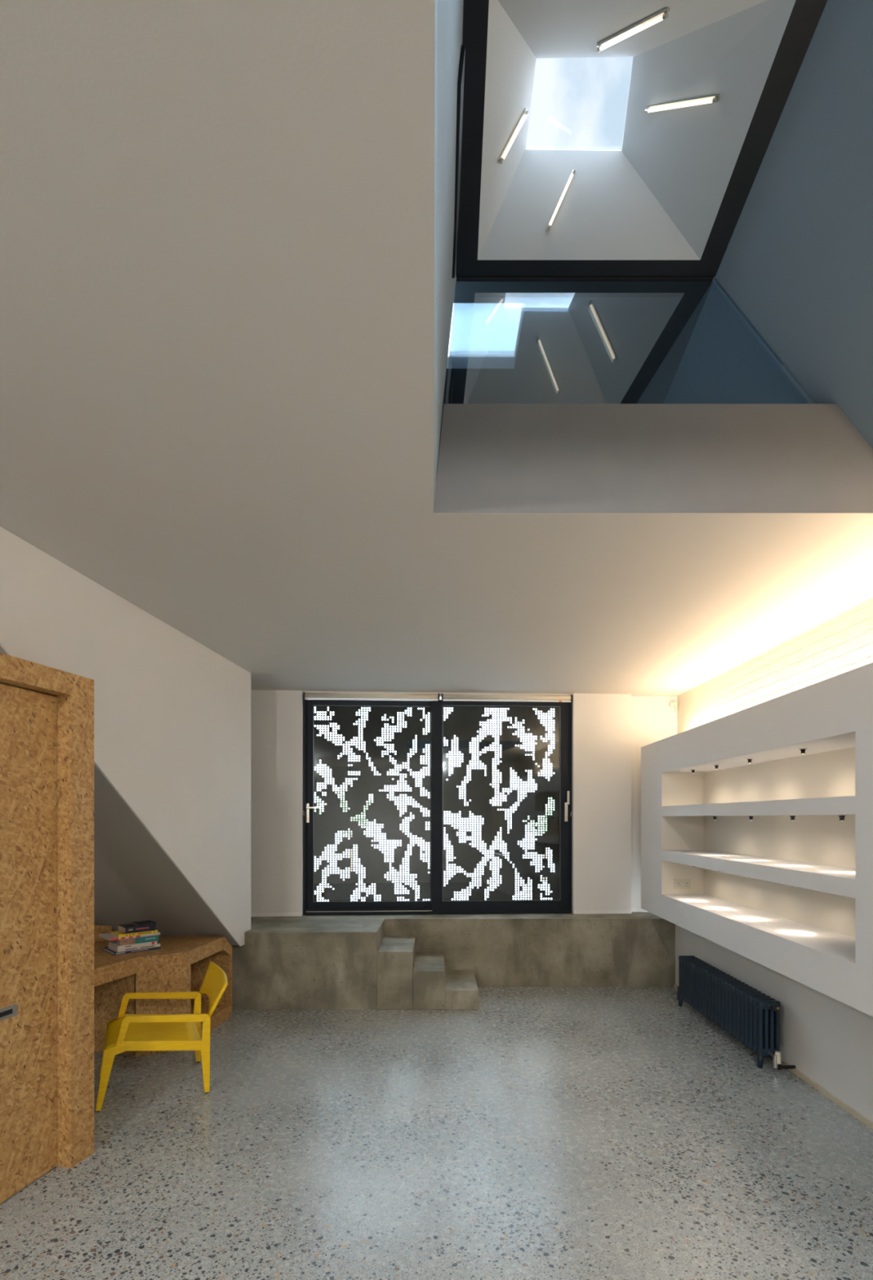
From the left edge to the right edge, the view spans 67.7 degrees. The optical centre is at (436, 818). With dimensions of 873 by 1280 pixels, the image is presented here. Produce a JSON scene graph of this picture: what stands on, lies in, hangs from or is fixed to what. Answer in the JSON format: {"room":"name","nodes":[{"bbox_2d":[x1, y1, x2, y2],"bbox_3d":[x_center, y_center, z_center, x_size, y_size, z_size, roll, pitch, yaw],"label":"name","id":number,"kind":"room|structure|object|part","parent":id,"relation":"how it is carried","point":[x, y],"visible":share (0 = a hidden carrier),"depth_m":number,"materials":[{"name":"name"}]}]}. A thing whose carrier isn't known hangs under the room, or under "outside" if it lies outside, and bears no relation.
{"room":"home studio","nodes":[
{"label":"home studio","id":0,"kind":"room"},
{"bbox_2d":[0,645,237,945],"bbox_3d":[-2.368,-0.142,3.748,1.465,2.382,3.345,0,0,0],"label":"wall","id":1,"kind":"structure","parent":0,"point":[135,880],"depth_m":4.48,"materials":[{"name":"paint"}]},
{"bbox_2d":[0,526,250,946],"bbox_3d":[-1.773,-0.095,3.838,0.012,2.309,3.541,0,0,5],"label":"wall","id":2,"kind":"structure","parent":0,"point":[172,713],"depth_m":4.09,"materials":[{"name":"paint"}]},
{"bbox_2d":[0,653,93,1203],"bbox_3d":[-1.847,0.472,2.595,0.170,2.276,1.130,0,0,12],"label":"door","id":3,"kind":"structure","parent":2,"relation":"in","point":[46,713],"depth_m":2.91,"materials":[{"name":"wood"}]},
{"bbox_3d":[-1.813,0.818,2.700,0.003,0.048,0.170,0,0,12],"label":"recessed pull","id":4,"kind":"part","parent":3,"relation":"part of","materials":[{"name":"metal"}]},
{"bbox_2d":[250,689,302,915],"bbox_3d":[-2.199,-0.145,6.529,1.744,2.210,0.420,0,0,-3],"label":"wall","id":5,"kind":"structure","parent":0,"point":[276,716],"depth_m":6.35,"materials":[{"name":"paint"}]},
{"bbox_2d":[250,912,302,916],"bbox_3d":[-1.864,0.943,6.331,1.097,0.035,0.012,0,0,-3],"label":"baseboard","id":6,"kind":"structure","parent":5,"relation":"attached to","point":[252,914],"depth_m":6.34,"materials":[{"name":"white paint"}]},
{"bbox_2d":[306,699,431,907],"bbox_3d":[-0.654,-0.136,6.508,1.318,2.090,0.103,0,0,-3],"label":"door","id":7,"kind":"structure","parent":5,"relation":"in","point":[321,828],"depth_m":6.54,"materials":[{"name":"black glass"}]},
{"bbox_3d":[-1.282,-0.051,6.474,0.032,0.196,0.010,0,0,-3],"label":"handle plate","id":8,"kind":"part","parent":7,"relation":"part of","materials":[{"name":"metal"}]},
{"bbox_3d":[-1.223,-0.103,6.449,0.135,0.018,0.048,0,0,-3],"label":"lever","id":9,"kind":"part","parent":7,"relation":"part of","materials":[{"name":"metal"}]},
{"bbox_2d":[0,0,872,696],"bbox_3d":[-0.225,-1.300,1.950,5.950,0.100,10.100,0,0,0],"label":"ceiling","id":10,"kind":"structure","parent":0,"point":[216,216],"depth_m":1.91,"materials":[{"name":"paint"}]},
{"bbox_2d":[0,986,872,1279],"bbox_3d":[-0.225,1.670,1.950,5.950,0.120,10.100,0,0,0],"label":"floor","id":11,"kind":"structure","parent":0,"point":[531,1133],"depth_m":3.10,"materials":[{"name":"grey concrete"}]},
{"bbox_2d":[95,960,227,1112],"bbox_3d":[-1.659,1.281,3.954,0.712,0.658,0.558,0,0,-25],"label":"armchair","id":12,"kind":"object","parent":11,"relation":"on","point":[126,1032],"visible":1,"depth_m":3.81,"materials":[{"name":"yellow plastic"}]},
{"bbox_3d":[-1.799,1.421,3.594,0.149,0.362,0.026,0,0,-25],"label":"leg","id":13,"kind":"part","parent":12,"relation":"part of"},
{"bbox_3d":[-2.027,1.421,4.074,0.149,0.362,0.026,0,0,-25],"label":"leg","id":14,"kind":"part","parent":12,"relation":"part of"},
{"bbox_3d":[-1.784,1.296,4.189,0.409,0.112,0.026,0,0,-25],"label":"rail","id":15,"kind":"part","parent":12,"relation":"part of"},
{"bbox_3d":[-1.715,1.289,3.928,0.509,0.082,0.505,0,0,-25],"label":"seat","id":16,"kind":"part","parent":12,"relation":"part of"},
{"bbox_3d":[-1.788,1.181,4.187,0.477,0.152,0.026,0,0,-25],"label":"armrest","id":17,"kind":"part","parent":12,"relation":"part of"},
{"bbox_3d":[-1.561,1.181,3.706,0.477,0.152,0.026,0,0,-25],"label":"armrest","id":18,"kind":"part","parent":12,"relation":"part of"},
{"bbox_3d":[-1.557,1.296,3.708,0.409,0.112,0.026,0,0,-25],"label":"rail","id":19,"kind":"part","parent":12,"relation":"part of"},
{"bbox_3d":[-1.580,1.375,4.286,0.054,0.455,0.026,0,0,-25],"label":"leg","id":20,"kind":"part","parent":12,"relation":"part of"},
{"bbox_3d":[-1.353,1.375,3.805,0.054,0.455,0.026,0,0,-25],"label":"leg","id":21,"kind":"part","parent":12,"relation":"part of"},
{"bbox_3d":[-1.396,1.059,4.079,0.130,0.213,0.558,0,0,-25],"label":"backrest","id":22,"kind":"part","parent":12,"relation":"part of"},
{"bbox_2d":[93,924,231,1057],"bbox_3d":[-2.333,1.179,4.423,1.335,0.859,1.845,0,0,0],"label":"desk","id":23,"kind":"object","parent":11,"relation":"on","point":[181,962],"visible":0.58,"depth_m":4.49,"materials":[{"name":"brown wood"}]},
{"bbox_3d":[-2.525,1.288,4.530,0.966,0.643,0.020,0,0,12],"label":"knee panel","id":24,"kind":"part","parent":23,"relation":"part of","materials":[{"name":"brown wood"}]},
{"bbox_2d":[102,946,160,955],"bbox_3d":[-2.178,0.931,4.651,0.315,0.016,0.241,0,0,-45],"label":"magazine","id":25,"kind":"object","parent":23,"relation":"on","point":[110,951],"visible":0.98,"depth_m":4.56,"materials":[{"name":"white paper"}]},
{"bbox_2d":[107,942,159,951],"bbox_3d":[-2.158,0.913,4.642,0.290,0.019,0.201,0,0,-44],"label":"book","id":26,"kind":"object","parent":25,"relation":"on","point":[157,944],"visible":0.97,"depth_m":4.56,"materials":[{"name":"white paper"}]},
{"bbox_2d":[107,941,156,949],"bbox_3d":[-2.164,0.892,4.631,0.268,0.022,0.191,0,0,-45],"label":"book","id":27,"kind":"object","parent":26,"relation":"on","point":[110,944],"visible":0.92,"depth_m":4.55,"materials":[{"name":"white paper"}]},
{"bbox_2d":[111,934,158,946],"bbox_3d":[-2.147,0.859,4.635,0.262,0.042,0.181,0,0,-43],"label":"book","id":28,"kind":"object","parent":27,"relation":"on","point":[151,938],"visible":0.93,"depth_m":4.56,"materials":[{"name":"paper"}]},
{"bbox_2d":[120,937,134,945],"bbox_3d":[-2.144,0.859,4.513,0.100,0.040,0.001,0,0,-43],"label":"print","id":29,"kind":"object","parent":28,"relation":"attached to","point":[127,941],"depth_m":4.51},
{"bbox_2d":[97,932,159,940],"bbox_3d":[-2.191,0.830,4.639,0.241,0.015,0.338,0,0,45],"label":"book","id":30,"kind":"object","parent":28,"relation":"on","point":[108,936],"visible":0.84,"depth_m":4.54,"materials":[{"name":"red paper"}]},
{"bbox_2d":[110,929,157,937],"bbox_3d":[-2.150,0.812,4.625,0.263,0.019,0.171,0,0,-43],"label":"book","id":31,"kind":"object","parent":30,"relation":"on","point":[117,934],"visible":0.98,"depth_m":4.56,"materials":[{"name":"yellow paper"}]},
{"bbox_2d":[117,923,155,933],"bbox_3d":[-2.137,0.781,4.634,0.205,0.042,0.161,0,0,-44],"label":"book","id":32,"kind":"object","parent":31,"relation":"on","point":[125,928],"visible":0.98,"depth_m":4.58,"materials":[{"name":"grey paper"}]},
{"bbox_2d":[132,920,155,926],"bbox_3d":[-2.095,0.753,4.654,0.125,0.014,0.130,0,0,-44],"label":"book","id":33,"kind":"object","parent":32,"relation":"on","point":[141,922],"visible":1,"depth_m":4.63,"materials":[{"name":"black paper"}]},
{"bbox_3d":[-1.894,1.287,4.481,0.329,0.643,0.025,0,0,-33],"label":"panel","id":34,"kind":"part","parent":23,"relation":"part of","materials":[{"name":"brown wood"}]},
{"bbox_3d":[-1.884,1.275,5.248,0.425,0.668,0.151,0,0,6],"label":"panel","id":35,"kind":"part","parent":23,"relation":"part of","materials":[{"name":"brown wood"}]},
{"bbox_3d":[-1.726,1.003,4.894,0.025,0.074,0.558,0,0,6],"label":"cubby rail","id":36,"kind":"part","parent":23,"relation":"part of","materials":[{"name":"brown wood"}]},
{"bbox_2d":[377,936,478,1009],"bbox_3d":[-0.074,1.366,5.830,0.852,0.487,0.739,0,0,0],"label":"concrete steps","id":37,"kind":"structure","parent":11,"relation":"on","point":[407,979],"depth_m":5.46,"materials":[{"name":"grey concrete"}]},
{"bbox_2d":[231,911,675,1009],"bbox_3d":[-0.315,1.285,6.230,5.570,0.648,1.540,0,0,0],"label":"platform","id":38,"kind":"object","parent":11,"relation":"on","point":[312,962],"visible":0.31,"depth_m":6.20,"materials":[{"name":"concrete"}]},
{"bbox_2d":[676,955,795,1068],"bbox_3d":[2.173,1.396,4.931,0.190,0.428,1.670,0,0,0],"label":"radiator","id":39,"kind":"object","parent":11,"relation":"on","point":[752,1017],"visible":1,"depth_m":4.56,"materials":[{"name":"metal"}]},
{"bbox_2d":[302,690,572,701],"bbox_3d":[0.015,-1.232,6.662,2.692,0.035,0.400,0,0,-3],"label":"wall","id":40,"kind":"structure","parent":0,"point":[305,691],"depth_m":6.47,"materials":[{"name":"paint"}]},
{"bbox_2d":[302,692,439,701],"bbox_3d":[-0.637,-1.197,6.420,1.337,0.072,0.061,0,0,-3],"label":"roller blind","id":41,"kind":"object","parent":40,"relation":"attached to","point":[349,696],"visible":1,"depth_m":6.40,"materials":[{"name":"fabric"}]},
{"bbox_2d":[433,0,463,506],"bbox_3d":[-0.025,-1.768,1.682,0.214,1.033,2.164,0,0,0],"label":"wall","id":42,"kind":"structure","parent":0,"point":[448,14],"depth_m":1.65,"materials":[{"name":"paint"}]},
{"bbox_2d":[451,44,465,278],"bbox_3d":[0.069,-2.100,2.100,0.026,0.180,0.640,0,0,0],"label":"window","id":43,"kind":"structure","parent":42,"relation":"in","point":[461,65],"depth_m":1.98,"materials":[{"name":"black metal"}]},
{"bbox_2d":[436,276,715,471],"bbox_3d":[0.725,-2.314,3.533,1.550,0.059,1.535,0,0,0],"label":"glass panel","id":44,"kind":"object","parent":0,"point":[578,342],"depth_m":3.15,"materials":[{"name":"glass"}]},
{"bbox_2d":[571,693,631,913],"bbox_3d":[1.655,-0.145,6.743,0.591,2.210,0.420,0,0,-3],"label":"wall","id":45,"kind":"structure","parent":0,"point":[601,723],"depth_m":6.54,"materials":[{"name":"paint"}]},
{"bbox_2d":[302,697,571,915],"bbox_3d":[0.022,-0.146,6.542,2.688,2.210,0.140,0,0,-3],"label":"door frame","id":46,"kind":"structure","parent":45,"relation":"attached to","point":[415,910],"depth_m":6.47,"materials":[{"name":"metal"}]},
{"bbox_2d":[431,699,568,911],"bbox_3d":[0.655,-0.123,6.533,1.420,2.125,0.104,0,0,-3],"label":"door","id":47,"kind":"structure","parent":45,"relation":"in","point":[463,722],"depth_m":6.57,"materials":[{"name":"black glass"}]},
{"bbox_3d":[1.312,-0.062,6.571,0.032,0.192,0.010,0,0,-3],"label":"handle plate","id":48,"kind":"part","parent":47,"relation":"part of","materials":[{"name":"metal"}]},
{"bbox_3d":[1.319,-0.205,6.542,0.029,0.135,0.048,0,0,-3],"label":"lever","id":49,"kind":"part","parent":47,"relation":"part of","materials":[{"name":"metal"}]},
{"bbox_2d":[440,693,572,702],"bbox_3d":[0.705,-1.196,6.495,1.314,0.075,0.061,0,0,-3],"label":"roller blind","id":50,"kind":"object","parent":45,"relation":"attached to","point":[446,697],"visible":1,"depth_m":6.47,"materials":[{"name":"fabric"}]},
{"bbox_2d":[573,910,631,914],"bbox_3d":[1.667,0.943,6.528,0.591,0.035,0.012,0,0,-3],"label":"baseboard","id":51,"kind":"structure","parent":45,"relation":"attached to","point":[575,912],"depth_m":6.52,"materials":[{"name":"white paint"}]},
{"bbox_2d":[477,0,795,260],"bbox_3d":[0.618,-2.430,2.221,0.976,0.293,0.920,0,0,0],"label":"ceiling","id":52,"kind":"structure","parent":0,"point":[660,197],"depth_m":2.29,"materials":[{"name":"paint"}]},
{"bbox_2d":[497,107,528,164],"bbox_3d":[0.275,-2.454,2.341,0.115,0.165,0.016,0,0,17],"label":"batten","id":53,"kind":"object","parent":52,"relation":"attached to","point":[525,113],"visible":1,"depth_m":2.34,"materials":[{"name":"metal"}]},
{"bbox_2d":[545,168,575,231],"bbox_3d":[0.490,-2.442,2.571,0.136,0.170,0.020,0,0,42],"label":"batten","id":54,"kind":"object","parent":52,"relation":"attached to","point":[573,171],"visible":1,"depth_m":2.56,"materials":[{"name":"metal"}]},
{"bbox_2d":[525,62,632,151],"bbox_3d":[0.528,-2.582,2.354,0.431,0.009,0.357,0,0,0],"label":"window","id":55,"kind":"structure","parent":52,"relation":"attached to","point":[632,62],"depth_m":2.51,"materials":[{"name":"white paint"}]},
{"bbox_2d":[596,7,670,52],"bbox_3d":[0.600,-2.426,2.003,0.017,0.168,0.270,0,0,-35],"label":"light","id":56,"kind":"object","parent":52,"relation":"attached to","point":[662,15],"visible":1,"depth_m":1.99,"materials":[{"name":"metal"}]},
{"bbox_2d":[644,93,719,113],"bbox_3d":[0.837,-2.443,2.225,0.018,0.178,0.263,0,0,-44],"label":"light","id":57,"kind":"object","parent":52,"relation":"attached to","point":[713,98],"visible":1,"depth_m":2.21,"materials":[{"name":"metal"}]},
{"bbox_2d":[631,696,676,911],"bbox_3d":[2.322,-0.145,6.835,0.855,2.210,0.330,0,0,0],"label":"wall","id":58,"kind":"structure","parent":0,"point":[652,719],"depth_m":6.67,"materials":[{"name":"paint"}]},
{"bbox_2d":[631,907,636,911],"bbox_3d":[2.021,0.940,6.662,0.058,0.040,0.015,0,0,0],"label":"baseboard","id":59,"kind":"structure","parent":58,"relation":"attached to","point":[633,909],"depth_m":6.66,"materials":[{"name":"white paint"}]},
{"bbox_2d":[668,702,676,711],"bbox_3d":[2.417,-1.135,6.650,0.065,0.090,0.030,0,0,0],"label":"junction box","id":60,"kind":"object","parent":58,"relation":"attached to","point":[674,704],"visible":1,"depth_m":6.64,"materials":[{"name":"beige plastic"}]},
{"bbox_2d":[663,0,872,448],"bbox_3d":[1.638,-1.768,2.450,0.972,1.033,3.803,0,0,5],"label":"wall","id":61,"kind":"structure","parent":0,"point":[797,261],"depth_m":2.37,"materials":[{"name":"paint"}]},
{"bbox_2d":[444,276,815,404],"bbox_3d":[0.836,-1.990,2.750,1.609,0.586,0.020,0,0,0],"label":"window","id":62,"kind":"structure","parent":61,"relation":"in","point":[458,278],"depth_m":2.75,"materials":[{"name":"black plastic"}]},
{"bbox_2d":[455,0,826,276],"bbox_3d":[0.624,-2.309,2.222,1.104,0.050,1.044,0,0,0],"label":"trim","id":63,"kind":"structure","parent":61,"relation":"attached to","point":[805,15],"depth_m":2.26,"materials":[{"name":"metal"}]},
{"bbox_2d":[433,404,872,512],"bbox_3d":[1.024,-1.474,2.815,2.072,0.446,0.304,0,0,0],"label":"wall","id":64,"kind":"structure","parent":61,"relation":"attached to","point":[493,458],"depth_m":2.66,"materials":[{"name":"paint"}]},
{"bbox_2d":[675,924,872,1122],"bbox_3d":[2.377,1.240,1.548,0.235,0.740,9.295,0,0,0],"label":"wall","id":65,"kind":"structure","parent":0,"point":[828,1040],"depth_m":3.92,"materials":[{"name":"paint"}]},
{"bbox_2d":[673,984,872,1129],"bbox_3d":[2.257,1.596,1.545,0.014,0.028,9.290,0,0,0],"label":"baseboard","id":66,"kind":"structure","parent":65,"relation":"attached to","point":[804,1077],"depth_m":3.72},
{"bbox_2d":[676,597,872,733],"bbox_3d":[2.535,-0.200,1.785,0.130,2.100,9.770,0,0,0],"label":"wall","id":67,"kind":"structure","parent":0,"point":[842,643],"depth_m":4.59,"materials":[{"name":"beige paint"}]},
{"bbox_2d":[640,662,872,1016],"bbox_3d":[2.180,0.095,3.690,0.540,1.580,5.380,0,0,0],"label":"shelf unit","id":68,"kind":"object","parent":67,"relation":"attached to","point":[815,932],"visible":0.98,"depth_m":4.17,"materials":[{"name":"paint"}]},
{"bbox_2d":[673,879,690,888],"bbox_3d":[2.175,0.582,5.750,0.146,0.086,0.012,0,0,0],"label":"wall socket","id":69,"kind":"object","parent":68,"relation":"attached to","point":[677,883],"visible":1,"depth_m":5.75,"materials":[{"name":"beige plastic"}]},
{"bbox_2d":[746,758,753,763],"bbox_3d":[2.120,-0.387,4.400,0.044,0.031,0.044,0,0,0],"label":"recessed light","id":70,"kind":"object","parent":68,"relation":"attached to","point":[749,760],"visible":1,"depth_m":4.39,"materials":[{"name":"metal"}]},
{"bbox_2d":[747,815,754,820],"bbox_3d":[2.120,-0.002,4.380,0.044,0.031,0.044,0,0,0],"label":"recessed light","id":71,"kind":"object","parent":68,"relation":"attached to","point":[750,817],"visible":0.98,"depth_m":4.37,"materials":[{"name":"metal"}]},
{"bbox_3d":[2.409,0.137,4.390,0.079,1.080,2.740,0,0,0],"label":"panel","id":72,"kind":"part","parent":68,"relation":"part of","materials":[{"name":"paint"}]},
{"bbox_2d":[790,815,795,820],"bbox_3d":[2.120,-0.002,3.870,0.044,0.031,0.044,0,0,0],"label":"recessed light","id":73,"kind":"object","parent":68,"relation":"attached to","point":[792,817],"visible":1,"depth_m":3.86,"materials":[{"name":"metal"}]},
{"bbox_2d":[798,747,807,754],"bbox_3d":[2.120,-0.387,3.760,0.044,0.031,0.044,0,0,0],"label":"recessed light","id":74,"kind":"object","parent":68,"relation":"attached to","point":[802,750],"visible":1,"depth_m":3.75,"materials":[{"name":"metal"}]},
{"bbox_2d":[836,814,846,820],"bbox_3d":[2.120,-0.002,3.400,0.044,0.031,0.044,0,0,0],"label":"recessed light","id":75,"kind":"object","parent":68,"relation":"attached to","point":[842,817],"visible":1,"depth_m":3.39,"materials":[{"name":"metal"}]},
{"label":"outside","id":76,"kind":"structure","parent":0,"visible":0},
{"bbox_2d":[314,875,551,901],"bbox_3d":[0.000,1.095,9.125,10.000,0.230,4.150,0,0,0],"label":"ground","id":77,"kind":"structure","parent":76,"point":[413,876],"depth_m":9.04,"materials":[{"name":"white"}]},
{"bbox_2d":[334,789,372,871],"bbox_3d":[-1.359,0.235,10.312,0.734,1.490,0.710,0,0,0],"label":"shrub","id":78,"kind":"object","parent":77,"relation":"on","point":[340,789],"visible":0.11,"depth_m":10.24,"materials":[{"name":"green plant"}]},
{"bbox_3d":[-1.350,0.530,10.300,0.055,0.900,0.055,0,0,23],"label":"stem","id":79,"kind":"part","parent":78,"relation":"part of","materials":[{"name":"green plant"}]},
{"bbox_2d":[314,707,554,875],"bbox_3d":[0.000,-0.555,11.100,10.000,3.070,0.200,0,0,0],"label":"wall","id":80,"kind":"structure","parent":77,"relation":"on","point":[443,708],"depth_m":11.00,"materials":[{"name":"white"}]},
{"bbox_2d":[522,793,554,880],"bbox_3d":[1.707,0.217,10.208,0.754,1.527,0.747,0,0,0],"label":"shrub","id":81,"kind":"object","parent":77,"relation":"on","point":[526,793],"visible":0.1,"depth_m":10.12,"materials":[{"name":"green plant"}]},
{"bbox_3d":[1.700,0.530,10.200,0.055,0.900,0.055,0,0,-23],"label":"stem","id":82,"kind":"part","parent":81,"relation":"part of","materials":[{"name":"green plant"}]}
]}

